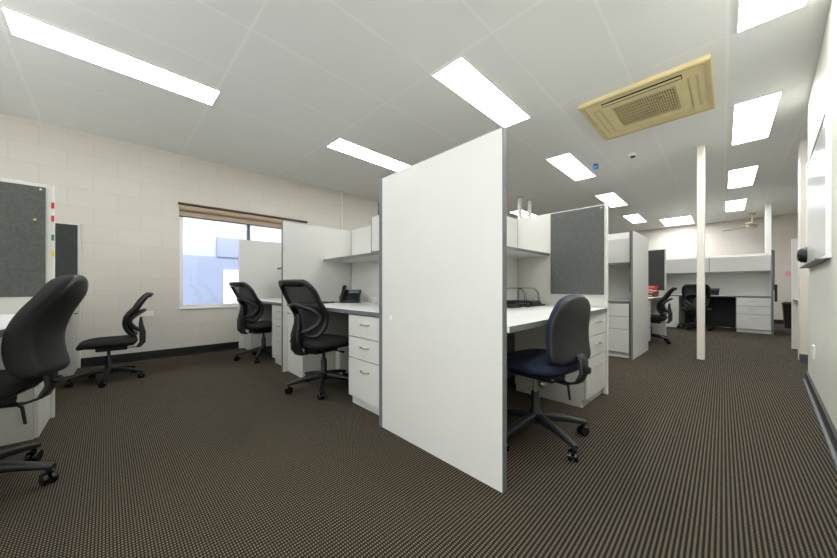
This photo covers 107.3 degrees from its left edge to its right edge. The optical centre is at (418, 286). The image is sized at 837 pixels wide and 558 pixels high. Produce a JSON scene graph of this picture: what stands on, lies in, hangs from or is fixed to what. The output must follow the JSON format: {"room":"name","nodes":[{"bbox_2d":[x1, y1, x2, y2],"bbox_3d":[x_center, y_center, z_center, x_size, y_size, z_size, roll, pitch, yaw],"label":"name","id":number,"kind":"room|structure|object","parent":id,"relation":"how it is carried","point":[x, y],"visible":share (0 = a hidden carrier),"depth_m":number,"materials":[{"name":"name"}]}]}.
{"room":"open-plan office","nodes":[
{"label":"open-plan office","id":0,"kind":"room"},
{"bbox_2d":[0,112,378,357],"bbox_3d":[-0.242,-0.425,6.953,14.000,2.650,0.200,0,0,-43],"label":"wall","id":1,"kind":"structure","parent":0,"point":[124,197],"depth_m":3.79,"materials":[{"name":"white paint"}]},
{"bbox_2d":[141,311,153,316],"bbox_3d":[-3.382,0.335,3.840,0.120,0.070,0.013,0,0,-43],"label":"wall socket","id":2,"kind":"object","parent":1,"relation":"attached to","point":[146,313],"visible":0.85,"depth_m":3.84,"materials":[{"name":"white plastic"}]},
{"bbox_2d":[81,341,238,367],"bbox_3d":[-0.162,0.850,6.868,14.000,0.100,0.034,0,0,-43],"label":"baseboard","id":3,"kind":"structure","parent":1,"relation":"attached to","point":[145,355],"depth_m":3.90,"materials":[{"name":"black rubber"}]},
{"bbox_2d":[179,217,304,309],"bbox_3d":[-2.565,-0.394,4.679,1.720,1.382,0.115,0,0,-43],"label":"window","id":4,"kind":"structure","parent":1,"relation":"in","point":[223,305],"depth_m":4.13,"materials":[{"name":"white paint"}]},
{"bbox_2d":[178,202,307,228],"bbox_3d":[-2.514,-1.018,4.618,1.730,0.180,0.075,0,0,-43],"label":"roller blind","id":5,"kind":"object","parent":4,"relation":"attached to","point":[188,210],"visible":0.76,"depth_m":4.42,"materials":[{"name":"brown fabric"}]},
{"bbox_2d":[341,192,342,228],"bbox_3d":[-1.417,-0.475,5.677,0.040,2.550,0.040,0,0,-43],"label":"conduit pipe","id":6,"kind":"object","parent":1,"relation":"attached to","point":[341,192],"visible":0.34,"depth_m":5.66,"materials":[{"name":"beige paint"}]},
{"bbox_2d":[0,0,830,233],"bbox_3d":[2.660,-1.825,4.028,14.200,0.150,8.600,0,0,-43],"label":"ceiling","id":7,"kind":"structure","parent":0,"point":[294,78],"depth_m":2.66,"materials":[{"name":"white paint"}]},
{"bbox_2d":[0,4,220,105],"bbox_3d":[-2.287,-1.746,2.434,0.314,0.008,1.189,0,0,45],"label":"recessed light","id":8,"kind":"object","parent":7,"relation":"in","point":[21,25],"visible":1,"depth_m":2.32,"materials":[{"name":"white paint"}]},
{"bbox_2d":[326,137,411,171],"bbox_3d":[-0.619,-1.746,4.135,0.314,0.008,1.189,0,0,45],"label":"recessed light","id":9,"kind":"object","parent":7,"relation":"in","point":[342,145],"visible":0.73,"depth_m":4.05,"materials":[{"name":"white paint"}]},
{"bbox_2d":[431,55,530,127],"bbox_3d":[0.632,-1.746,2.854,0.314,0.008,1.189,0,0,45],"label":"recessed light","id":10,"kind":"object","parent":7,"relation":"in","point":[460,75],"visible":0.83,"depth_m":2.76,"materials":[{"name":"white paint"}]},
{"bbox_2d":[510,210,536,217],"bbox_3d":[2.645,-1.746,7.494,0.314,0.008,1.189,0,0,45],"label":"recessed light","id":11,"kind":"object","parent":7,"relation":"in","point":[524,213],"visible":0.34,"depth_m":7.31,"materials":[{"name":"white paint"}]},
{"bbox_2d":[545,152,595,180],"bbox_3d":[2.268,-1.746,4.530,0.314,0.008,1.189,0,0,45],"label":"recessed light","id":12,"kind":"object","parent":7,"relation":"in","point":[567,163],"visible":1,"depth_m":4.46,"materials":[{"name":"white paint"}]},
{"bbox_2d":[596,192,627,206],"bbox_3d":[3.910,-1.746,6.214,0.314,0.008,1.189,0,0,45],"label":"recessed light","id":13,"kind":"object","parent":7,"relation":"in","point":[612,199],"visible":1,"depth_m":6.14,"materials":[{"name":"white paint"}]},
{"bbox_2d":[628,152,637,157],"bbox_3d":[2.822,-1.726,4.053,0.110,0.048,0.110,0,0,-43],"label":"smoke detector","id":14,"kind":"object","parent":7,"relation":"attached to","point":[634,154],"visible":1,"depth_m":4.03,"materials":[{"name":"white paint"}]},
{"bbox_2d":[623,214,646,222],"bbox_3d":[5.556,-1.746,7.893,0.314,0.008,1.189,0,0,45],"label":"recessed light","id":15,"kind":"object","parent":7,"relation":"in","point":[635,218],"visible":1,"depth_m":7.84,"materials":[{"name":"white paint"}]},
{"bbox_2d":[578,54,715,140],"bbox_3d":[2.197,-1.731,2.967,0.930,0.038,0.930,0,0,-44],"label":"air conditioner","id":16,"kind":"object","parent":7,"relation":"attached to","point":[687,89],"visible":1,"depth_m":2.87,"materials":[{"name":"plastic"}]},
{"bbox_2d":[612,86,680,125],"bbox_3d":[2.197,-1.725,2.967,0.468,0.010,0.468,0,0,-44],"label":"grille","id":17,"kind":"object","parent":16,"relation":"attached to","point":[667,100],"depth_m":2.95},
{"bbox_2d":[659,216,693,225],"bbox_3d":[6.884,-1.746,8.192,0.624,0.008,1.189,0,0,45],"label":"recessed light","id":18,"kind":"object","parent":7,"relation":"in","point":[686,219],"visible":1,"depth_m":8.19,"materials":[{"name":"white paint"}]},
{"bbox_2d":[725,198,747,211],"bbox_3d":[6.804,-1.746,6.617,0.314,0.008,1.189,0,0,45],"label":"recessed light","id":19,"kind":"object","parent":7,"relation":"in","point":[734,205],"visible":1,"depth_m":6.59,"materials":[{"name":"white paint"}]},
{"bbox_2d":[727,165,758,188],"bbox_3d":[5.181,-1.746,4.942,0.314,0.008,1.189,0,0,45],"label":"recessed light","id":20,"kind":"object","parent":7,"relation":"in","point":[745,176],"visible":1,"depth_m":4.86,"materials":[{"name":"white paint"}]},
{"bbox_2d":[721,212,781,230],"bbox_3d":[7.836,-1.573,7.201,1.038,0.355,1.128,0,0,-43],"label":"ceiling fan","id":21,"kind":"object","parent":7,"relation":"hanging from","point":[751,224],"visible":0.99,"depth_m":7.27,"materials":[{"name":"metal"}]},
{"bbox_2d":[731,90,783,145],"bbox_3d":[3.546,-1.746,3.266,0.314,0.008,1.189,0,0,45],"label":"recessed light","id":22,"kind":"object","parent":7,"relation":"in","point":[752,119],"visible":1,"depth_m":3.17,"materials":[{"name":"white paint"}]},
{"bbox_2d":[735,0,809,33],"bbox_3d":[1.881,-1.746,1.592,0.314,0.008,1.189,0,0,45],"label":"recessed light","id":23,"kind":"object","parent":7,"relation":"in","point":[750,13],"visible":1,"depth_m":1.94,"materials":[{"name":"white paint"}]},
{"bbox_2d":[0,324,836,557],"bbox_3d":[2.660,0.950,4.028,14.200,0.100,8.600,0,0,-43],"label":"floor","id":24,"kind":"structure","parent":0,"point":[725,454],"depth_m":1.48,"materials":[{"name":"carpet"}]},
{"bbox_2d":[0,337,49,445],"bbox_3d":[-2.596,0.552,1.781,0.604,0.695,0.380,0,0,-43],"label":"base cabinet","id":25,"kind":"object","parent":24,"relation":"on","point":[12,429],"visible":0.3,"depth_m":1.80,"materials":[{"name":"white laminate"}]},
{"bbox_2d":[0,314,14,336],"bbox_3d":[-2.241,0.189,1.192,0.876,0.028,1.726,0,0,-43],"label":"desk","id":26,"kind":"object","parent":25,"relation":"on","point":[5,319],"visible":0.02,"depth_m":1.56,"materials":[{"name":"laminate"}]},
{"bbox_2d":[0,314,14,329],"bbox_3d":[-2.242,0.189,1.190,0.873,0.028,1.726,0,0,-43],"label":"countertop","id":27,"kind":"structure","parent":26,"relation":"on","point":[5,319],"depth_m":1.66,"materials":[{"name":"laminate"}]},
{"bbox_2d":[0,178,54,417],"bbox_3d":[-2.844,0.100,1.832,0.884,1.600,0.030,0,0,-43],"label":"partition panel","id":28,"kind":"object","parent":24,"relation":"on","point":[8,305],"visible":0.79,"depth_m":2.10,"materials":[{"name":"white laminate"}]},
{"bbox_2d":[0,181,45,296],"bbox_3d":[-2.822,-0.305,1.817,0.795,0.740,0.021,0,0,-43],"label":"pinboard","id":29,"kind":"object","parent":28,"relation":"attached to","point":[22,207],"visible":0.94,"depth_m":2.02,"materials":[{"name":"grey fabric"}]},
{"bbox_2d":[0,275,88,486],"bbox_3d":[-1.903,0.420,1.317,0.673,0.959,0.609,0,0,-28],"label":"chair","id":30,"kind":"object","parent":24,"relation":"on","point":[33,344],"visible":1,"depth_m":1.36,"materials":[{"name":"black fabric"}]},
{"bbox_2d":[55,222,80,376],"bbox_3d":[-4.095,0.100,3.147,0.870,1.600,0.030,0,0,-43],"label":"partition panel","id":31,"kind":"object","parent":24,"relation":"on","point":[79,225],"visible":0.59,"depth_m":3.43,"materials":[{"name":"white laminate"}]},
{"bbox_2d":[55,223,77,277],"bbox_3d":[-4.078,-0.312,3.134,0.818,0.745,0.012,0,0,-43],"label":"pinboard","id":32,"kind":"object","parent":31,"relation":"attached to","point":[66,235],"visible":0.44,"depth_m":3.35,"materials":[{"name":"grey fabric"}]},
{"bbox_2d":[64,292,152,387],"bbox_3d":[-2.954,0.478,2.970,0.606,0.844,0.526,0,0,-43],"label":"swivel chair","id":33,"kind":"object","parent":24,"relation":"on","point":[110,343],"visible":1,"depth_m":2.95,"materials":[{"name":"black plastic"}]},
{"bbox_2d":[229,282,271,363],"bbox_3d":[-1.982,0.420,3.875,0.598,0.959,0.689,0,0,34],"label":"swivel chair","id":34,"kind":"object","parent":24,"relation":"on","point":[251,311],"visible":0.83,"depth_m":3.66,"materials":[{"name":"black plastic"}]},
{"bbox_2d":[243,303,273,349],"bbox_3d":[-2.254,0.552,4.602,0.604,0.695,0.380,0,0,-43],"label":"base cabinet","id":35,"kind":"object","parent":24,"relation":"on","point":[250,341],"visible":0.15,"depth_m":4.40,"materials":[{"name":"white laminate"}]},
{"bbox_2d":[259,298,280,304],"bbox_3d":[-1.725,0.189,4.194,0.784,0.028,1.700,0,0,-43],"label":"desk","id":36,"kind":"object","parent":35,"relation":"on","point":[276,301],"visible":0.11,"depth_m":3.99,"materials":[{"name":"laminate"}]},
{"bbox_2d":[239,239,280,347],"bbox_3d":[-2.337,0.100,4.808,0.828,1.600,0.030,0,0,-43],"label":"partition panel","id":37,"kind":"object","parent":24,"relation":"on","point":[259,261],"visible":0.46,"depth_m":4.71,"materials":[{"name":"white laminate"}]},
{"bbox_2d":[272,305,280,364],"bbox_3d":[-1.379,0.552,3.671,0.610,0.695,0.460,0,0,-43],"label":"drawer pedestal","id":38,"kind":"object","parent":24,"relation":"on","point":[276,309],"visible":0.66,"depth_m":3.54,"materials":[{"name":"white laminate"}]},
{"bbox_2d":[278,279,348,399],"bbox_3d":[-0.869,0.420,2.726,0.598,0.959,0.689,0,0,34],"label":"swivel chair","id":39,"kind":"object","parent":24,"relation":"on","point":[311,316],"visible":0.93,"depth_m":2.51,"materials":[{"name":"black plastic"}]},
{"bbox_2d":[281,221,350,371],"bbox_3d":[-1.146,0.100,3.547,0.828,1.600,0.030,0,0,-43],"label":"partition panel","id":40,"kind":"object","parent":24,"relation":"on","point":[304,247],"visible":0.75,"depth_m":3.49,"materials":[{"name":"white laminate"}]},
{"bbox_2d":[287,307,350,376],"bbox_3d":[-1.062,0.552,3.341,0.604,0.695,0.380,0,0,-43],"label":"base cabinet","id":41,"kind":"object","parent":24,"relation":"on","point":[338,324],"visible":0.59,"depth_m":3.21,"materials":[{"name":"white laminate"}]},
{"bbox_2d":[287,302,378,316],"bbox_3d":[-0.529,0.189,2.929,0.784,0.028,1.712,0,0,-43],"label":"desk","id":42,"kind":"object","parent":41,"relation":"on","point":[362,308],"visible":0.36,"depth_m":2.59,"materials":[{"name":"laminate"}]},
{"bbox_2d":[331,285,360,302],"bbox_3d":[-0.828,0.076,3.444,0.350,0.199,0.228,0,0,-1],"label":"desk telephone","id":43,"kind":"object","parent":42,"relation":"on","point":[346,296],"visible":0.98,"depth_m":3.42,"materials":[{"name":"grey plastic"}]},
{"bbox_2d":[323,302,378,312],"bbox_3d":[-0.528,0.189,2.930,0.781,0.028,1.712,0,0,-43],"label":"countertop","id":44,"kind":"structure","parent":42,"relation":"on","point":[362,306],"depth_m":2.76,"materials":[{"name":"laminate"}]},
{"bbox_2d":[336,346,348,373],"bbox_3d":[-0.744,0.770,3.287,0.266,0.260,0.090,0,0,-43],"label":"case","id":45,"kind":"object","parent":24,"relation":"on","point":[342,359],"visible":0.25,"depth_m":3.20,"materials":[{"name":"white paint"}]},
{"bbox_2d":[349,314,378,414],"bbox_3d":[-0.184,0.552,2.407,0.610,0.695,0.460,0,0,-43],"label":"drawer pedestal","id":46,"kind":"object","parent":24,"relation":"on","point":[363,329],"visible":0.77,"depth_m":2.23,"materials":[{"name":"white laminate"}]},
{"bbox_2d":[351,226,378,302],"bbox_3d":[-0.243,0.100,3.220,0.030,1.600,1.745,0,0,-43],"label":"partition panel","id":47,"kind":"object","parent":24,"relation":"on","point":[364,275],"visible":0.21,"depth_m":3.61,"materials":[{"name":"white laminate"}]},
{"bbox_2d":[323,252,378,262],"bbox_3d":[-0.378,-0.307,3.071,0.369,0.025,1.715,0,0,-43],"label":"wall shelf","id":48,"kind":"object","parent":47,"relation":"attached to","point":[374,256],"visible":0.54,"depth_m":3.30,"materials":[{"name":"white laminate"}]},
{"bbox_2d":[371,215,378,252],"bbox_3d":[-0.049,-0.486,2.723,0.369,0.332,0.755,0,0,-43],"label":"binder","id":49,"kind":"object","parent":48,"relation":"on","point":[374,220],"visible":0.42,"depth_m":2.82,"materials":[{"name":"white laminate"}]},
{"bbox_2d":[382,127,506,492],"bbox_3d":[0.077,0.100,1.673,0.030,1.600,0.881,0,0,-43],"label":"partition panel","id":50,"kind":"object","parent":24,"relation":"on","point":[444,214],"visible":1,"depth_m":1.56,"materials":[{"name":"white laminate"}]},
{"bbox_2d":[379,178,517,426],"bbox_3d":[0.382,0.100,2.589,1.732,1.600,0.028,0,0,-43],"label":"partition panel","id":51,"kind":"object","parent":24,"relation":"on","point":[512,223],"visible":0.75,"depth_m":3.05,"materials":[{"name":"white laminate"}]},
{"bbox_2d":[507,246,549,257],"bbox_3d":[0.517,-0.307,2.469,1.702,0.025,0.329,0,0,-43],"label":"wall shelf","id":52,"kind":"object","parent":51,"relation":"attached to","point":[512,252],"visible":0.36,"depth_m":2.76,"materials":[{"name":"white laminate"}]},
{"bbox_2d":[517,197,521,218],"bbox_3d":[1.973,-0.425,6.007,0.098,2.650,0.098,0,0,-43],"label":"support post","id":53,"kind":"object","parent":24,"relation":"on","point":[519,198],"visible":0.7,"depth_m":5.98,"materials":[{"name":"beige paint"}]},
{"bbox_2d":[527,200,531,216],"bbox_3d":[2.241,-0.425,6.218,0.098,2.650,0.098,0,0,-43],"label":"support post","id":54,"kind":"object","parent":24,"relation":"on","point":[529,201],"visible":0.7,"depth_m":6.18,"materials":[{"name":"white metal"}]},
{"bbox_2d":[507,294,590,461],"bbox_3d":[0.691,0.472,1.849,0.589,0.855,0.624,0,0,-36],"label":"chair","id":55,"kind":"object","parent":24,"relation":"on","point":[567,351],"visible":0.94,"depth_m":1.67,"materials":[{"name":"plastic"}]},
{"bbox_2d":[515,312,605,407],"bbox_3d":[1.217,0.552,2.622,0.460,0.695,0.610,0,0,-43],"label":"drawer pedestal","id":56,"kind":"object","parent":24,"relation":"on","point":[581,394],"visible":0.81,"depth_m":2.45,"materials":[{"name":"white laminate"}]},
{"bbox_2d":[390,305,606,332],"bbox_3d":[0.699,0.189,2.247,0.810,0.028,1.690,0,0,44],"label":"desk","id":57,"kind":"object","parent":56,"relation":"on","point":[523,318],"visible":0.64,"depth_m":1.83,"materials":[{"name":"laminate"}]},
{"bbox_2d":[507,304,520,307],"bbox_3d":[0.801,0.159,2.587,0.122,0.032,0.032,0,0,-23],"label":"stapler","id":58,"kind":"object","parent":57,"relation":"on","point":[513,305],"visible":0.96,"depth_m":2.57,"materials":[{"name":"black plastic"}]},
{"bbox_2d":[507,288,544,306],"bbox_3d":[0.973,0.091,2.901,0.300,0.168,0.380,0,0,43],"label":"desk organizer","id":59,"kind":"object","parent":57,"relation":"on","point":[523,303],"visible":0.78,"depth_m":2.85,"materials":[{"name":"black metal"}]},
{"bbox_2d":[507,300,539,302],"bbox_3d":[0.980,0.136,2.909,0.260,0.018,0.220,0,0,43],"label":"tray","id":60,"kind":"object","parent":59,"relation":"on","point":[508,301],"depth_m":2.85,"materials":[{"name":"grey plastic"}]},
{"bbox_2d":[507,303,544,306],"bbox_3d":[0.973,0.169,2.901,0.300,0.012,0.380,0,0,43],"label":"tray","id":61,"kind":"object","parent":59,"relation":"on","point":[521,304],"depth_m":2.81,"materials":[{"name":"black plastic"}]},
{"bbox_2d":[518,204,607,393],"bbox_3d":[1.298,0.100,2.905,0.030,1.600,0.860,0,0,-43],"label":"partition panel","id":62,"kind":"object","parent":24,"relation":"on","point":[534,233],"visible":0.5,"depth_m":2.99,"materials":[{"name":"white laminate"}]},
{"bbox_2d":[551,205,603,294],"bbox_3d":[1.405,-0.312,2.755,0.021,0.755,0.450,0,0,-43],"label":"pinboard","id":63,"kind":"object","parent":62,"relation":"attached to","point":[577,236],"visible":1,"depth_m":2.74,"materials":[{"name":"grey fabric"}]},
{"bbox_2d":[608,303,630,357],"bbox_3d":[2.676,0.552,4.210,0.610,0.695,0.460,0,0,-43],"label":"drawer pedestal","id":64,"kind":"object","parent":24,"relation":"on","point":[619,314],"visible":0.44,"depth_m":3.93,"materials":[{"name":"white laminate"}]},
{"bbox_2d":[608,299,630,302],"bbox_3d":[2.630,0.189,4.280,0.592,0.028,0.646,0,0,-43],"label":"desk","id":65,"kind":"object","parent":64,"relation":"on","point":[609,300],"visible":0.29,"depth_m":3.99,"materials":[{"name":"laminate"}]},
{"bbox_2d":[608,265,630,298],"bbox_3d":[2.852,0.100,4.499,0.030,1.600,0.678,0,0,-43],"label":"partition panel","id":66,"kind":"object","parent":24,"relation":"on","point":[618,276],"visible":0.04,"depth_m":4.43,"materials":[{"name":"white laminate"}]},
{"bbox_2d":[608,238,629,265],"bbox_3d":[2.661,-0.463,4.295,0.527,0.315,0.623,0,0,-43],"label":"upper cabinet","id":67,"kind":"object","parent":66,"relation":"attached to","point":[618,249],"visible":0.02,"depth_m":4.00,"materials":[{"name":"white laminate"}]},
{"bbox_2d":[608,232,629,239],"bbox_3d":[2.661,-0.660,4.311,0.470,0.080,0.590,0,0,-43],"label":"storage box","id":68,"kind":"object","parent":67,"relation":"on","point":[619,235],"visible":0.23,"depth_m":4.01,"materials":[{"name":"white paint"}]},
{"bbox_2d":[631,230,647,359],"bbox_3d":[2.963,0.100,4.119,0.895,1.600,0.024,0,0,-43],"label":"partition panel","id":69,"kind":"object","parent":24,"relation":"on","point":[639,243],"visible":1,"depth_m":4.04,"materials":[{"name":"white laminate"}]},
{"bbox_2d":[630,231,630,291],"bbox_3d":[2.905,-0.318,4.088,0.762,0.755,0.010,0,0,-43],"label":"pinboard","id":70,"kind":"object","parent":69,"relation":"attached to","point":[630,231],"visible":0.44,"depth_m":3.82,"materials":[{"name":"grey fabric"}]},
{"bbox_2d":[648,300,650,340],"bbox_3d":[3.247,0.552,4.822,0.460,0.695,0.610,0,0,-43],"label":"drawer pedestal","id":71,"kind":"object","parent":24,"relation":"on","point":[649,302],"visible":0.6,"depth_m":4.72,"materials":[{"name":"white laminate"}]},
{"bbox_2d":[648,296,662,299],"bbox_3d":[3.675,0.189,5.269,1.710,0.028,0.626,0,0,-43],"label":"desk","id":72,"kind":"object","parent":71,"relation":"on","point":[659,297],"visible":0.18,"depth_m":5.13,"materials":[{"name":"laminate"}]},
{"bbox_2d":[648,294,658,296],"bbox_3d":[4.147,0.148,5.598,0.242,0.054,0.300,0,0,-40],"label":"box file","id":73,"kind":"object","parent":72,"relation":"on","point":[649,295],"visible":0.44,"depth_m":5.46,"materials":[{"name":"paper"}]},
{"bbox_2d":[648,291,658,293],"bbox_3d":[4.154,0.098,5.591,0.242,0.044,0.300,0,0,-43],"label":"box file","id":74,"kind":"object","parent":73,"relation":"on","point":[649,292],"visible":0.48,"depth_m":5.45,"materials":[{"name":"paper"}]},
{"bbox_2d":[648,249,665,335],"bbox_3d":[4.302,0.100,5.879,0.030,1.600,0.665,0,0,-43],"label":"partition panel","id":75,"kind":"object","parent":24,"relation":"on","point":[660,328],"visible":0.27,"depth_m":5.68,"materials":[{"name":"grey fabric"}]},
{"bbox_2d":[648,250,663,289],"bbox_3d":[4.349,-0.312,5.799,0.012,0.745,0.445,0,0,-43],"label":"pinboard","id":76,"kind":"object","parent":75,"relation":"attached to","point":[655,257],"visible":0.51,"depth_m":5.72,"materials":[{"name":"grey fabric"}]},
{"bbox_2d":[650,287,677,343],"bbox_3d":[3.838,0.449,5.064,0.647,0.901,0.562,0,0,44],"label":"swivel chair","id":77,"kind":"object","parent":24,"relation":"on","point":[660,306],"visible":0.7,"depth_m":4.88,"materials":[{"name":"black plastic"}]},
{"bbox_2d":[666,296,681,326],"bbox_3d":[5.843,0.552,7.157,0.604,0.695,0.380,0,0,-43],"label":"base cabinet","id":78,"kind":"object","parent":24,"relation":"on","point":[676,303],"visible":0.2,"depth_m":6.90,"materials":[{"name":"white laminate"}]},
{"bbox_2d":[670,294,770,297],"bbox_3d":[6.377,0.189,6.736,0.773,0.028,1.725,0,0,-43],"label":"desk","id":79,"kind":"object","parent":78,"relation":"on","point":[759,296],"visible":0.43,"depth_m":6.34,"materials":[{"name":"laminate"}]},
{"bbox_2d":[711,288,719,294],"bbox_3d":[6.398,0.076,6.807,0.228,0.199,0.350,0,0,-38],"label":"desk telephone","id":80,"kind":"object","parent":79,"relation":"on","point":[714,291],"visible":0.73,"depth_m":6.71,"materials":[{"name":"grey plastic"}]},
{"bbox_2d":[677,284,714,331],"bbox_3d":[5.843,0.420,6.502,0.598,0.959,0.689,0,0,43],"label":"swivel chair","id":81,"kind":"object","parent":24,"relation":"on","point":[689,291],"visible":0.83,"depth_m":6.39,"materials":[{"name":"black plastic"}]},
{"bbox_2d":[695,144,706,359],"bbox_3d":[3.524,-0.425,3.842,0.102,2.650,0.102,0,0,-43],"label":"support post","id":82,"kind":"object","parent":24,"relation":"on","point":[700,149],"visible":1,"depth_m":3.81,"materials":[{"name":"white metal"}]},
{"bbox_2d":[685,297,735,327],"bbox_3d":[6.612,0.555,7.006,0.030,0.690,0.835,0,0,-43],"label":"board","id":83,"kind":"object","parent":24,"relation":"on","point":[723,313],"visible":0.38,"depth_m":6.87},
{"bbox_2d":[666,253,768,327],"bbox_3d":[6.665,0.100,7.019,0.030,1.600,1.775,0,0,-43],"label":"partition panel","id":84,"kind":"object","parent":24,"relation":"on","point":[750,283],"visible":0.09,"depth_m":6.80,"materials":[{"name":"white laminate"}]},
{"bbox_2d":[666,258,708,273],"bbox_3d":[6.160,-0.468,7.130,0.549,0.315,0.852,0,0,-43],"label":"upper cabinet","id":85,"kind":"object","parent":84,"relation":"attached to","point":[681,266],"visible":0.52,"depth_m":6.95,"materials":[{"name":"white laminate"}]},
{"bbox_2d":[709,255,769,272],"bbox_3d":[6.753,-0.468,6.503,0.549,0.315,0.871,0,0,-43],"label":"upper cabinet","id":86,"kind":"object","parent":84,"relation":"attached to","point":[742,264],"visible":1,"depth_m":6.30,"materials":[{"name":"white laminate"}]},
{"bbox_2d":[736,297,770,333],"bbox_3d":[6.738,0.552,6.206,0.610,0.695,0.460,0,0,-43],"label":"drawer pedestal","id":87,"kind":"object","parent":24,"relation":"on","point":[753,314],"visible":0.99,"depth_m":6.01,"materials":[{"name":"white laminate"}]},
{"bbox_2d":[764,203,772,252],"bbox_3d":[7.359,-0.425,6.481,0.126,2.650,0.126,0,0,-43],"label":"support post","id":88,"kind":"object","parent":24,"relation":"on","point":[768,207],"visible":0.51,"depth_m":6.45,"materials":[{"name":"white paint"}]},
{"bbox_2d":[769,250,773,334],"bbox_3d":[6.980,0.100,6.095,0.778,1.600,0.030,0,0,-43],"label":"partition panel","id":89,"kind":"object","parent":24,"relation":"on","point":[771,253],"visible":0.93,"depth_m":5.83,"materials":[{"name":"white laminate"}]},
{"bbox_2d":[774,251,774,289],"bbox_3d":[6.989,-0.315,6.072,0.700,0.750,0.014,0,0,-43],"label":"pinboard","id":90,"kind":"object","parent":89,"relation":"attached to","point":[774,251],"visible":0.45,"depth_m":5.83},
{"bbox_2d":[774,284,776,301],"bbox_3d":[6.806,0.115,5.865,0.090,0.330,0.036,0,0,-43],"label":"wall fitting","id":91,"kind":"object","parent":89,"relation":"attached to","point":[775,290],"visible":0.91,"depth_m":5.84,"materials":[{"name":"black plastic"}]},
{"bbox_2d":[781,302,791,327],"bbox_3d":[8.212,0.615,6.743,0.340,0.570,0.340,0,0,-43],"label":"waste bin","id":92,"kind":"object","parent":24,"relation":"on","point":[786,306],"visible":0.45,"depth_m":6.71,"materials":[{"name":"black plastic"}]},
{"bbox_2d":[792,239,797,348],"bbox_3d":[6.050,0.100,3.884,0.030,1.600,1.715,0,0,-43],"label":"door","id":93,"kind":"structure","parent":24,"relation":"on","point":[794,241],"depth_m":4.48,"materials":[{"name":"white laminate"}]},
{"bbox_2d":[798,139,807,362],"bbox_3d":[4.749,-0.425,3.656,0.255,2.650,0.310,0,0,-43],"label":"pier","id":94,"kind":"object","parent":24,"relation":"on","point":[803,145],"visible":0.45,"depth_m":3.67,"materials":[{"name":"beige paint"}]},
{"bbox_2d":[608,214,797,319],"bbox_3d":[7.500,-0.425,9.098,0.200,2.650,7.720,0,0,-43],"label":"wall","id":95,"kind":"structure","parent":0,"point":[681,241],"depth_m":8.02,"materials":[{"name":"white paint"}]},
{"bbox_2d":[774,319,783,323],"bbox_3d":[7.435,0.850,9.008,0.018,0.100,7.280,0,0,-43],"label":"baseboard","id":96,"kind":"structure","parent":95,"relation":"attached to","point":[775,320],"depth_m":7.54,"materials":[{"name":"black rubber"}]},
{"bbox_2d":[785,271,791,275],"bbox_3d":[8.934,-0.320,7.432,0.004,0.130,0.130,0,0,-43],"label":"disc","id":97,"kind":"object","parent":95,"relation":"attached to","point":[788,273],"visible":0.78,"depth_m":7.43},
{"bbox_2d":[808,0,836,430],"bbox_3d":[1.727,-0.425,-0.139,7.120,2.650,2.225,0,0,-43],"label":"wall","id":98,"kind":"structure","parent":0,"point":[822,277],"depth_m":2.02,"materials":[{"name":"paint"}]},
{"bbox_2d":[811,345,814,359],"bbox_3d":[3.246,0.535,2.534,0.080,0.110,0.020,0,0,-43],"label":"light switch","id":99,"kind":"object","parent":98,"relation":"attached to","point":[812,346],"visible":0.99,"depth_m":2.52,"materials":[{"name":"white paint"}]},
{"bbox_2d":[800,105,831,267],"bbox_3d":[3.014,-0.632,2.358,1.462,0.920,0.057,0,0,-41],"label":"whiteboard","id":100,"kind":"object","parent":98,"relation":"attached to","point":[819,165],"visible":1,"depth_m":2.11,"materials":[{"name":"plastic"}]},
{"bbox_2d":[797,247,807,262],"bbox_3d":[3.440,-0.285,2.766,0.140,0.140,0.055,0,0,-43],"label":"holder","id":101,"kind":"object","parent":100,"relation":"attached to","point":[802,254],"visible":1,"depth_m":2.73,"materials":[{"name":"black plastic"}]},
{"bbox_2d":[800,258,829,267],"bbox_3d":[3.037,-0.177,2.379,1.400,0.010,0.055,0,0,-41],"label":"tray","id":102,"kind":"object","parent":100,"relation":"on","point":[815,261],"depth_m":2.16,"materials":[{"name":"white plastic"}]},
{"bbox_2d":[803,379,836,468],"bbox_3d":[1.038,0.893,0.605,7.145,0.014,0.014,0,0,-41],"label":"trim","id":103,"kind":"structure","parent":98,"relation":"attached to","point":[831,449],"depth_m":1.94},
{"bbox_2d":[805,371,836,455],"bbox_3d":[1.045,0.853,0.592,7.137,0.095,0.016,0,0,-41],"label":"baseboard","id":104,"kind":"structure","parent":98,"relation":"attached to","point":[829,426],"depth_m":2.02,"materials":[{"name":"grey rubber"}]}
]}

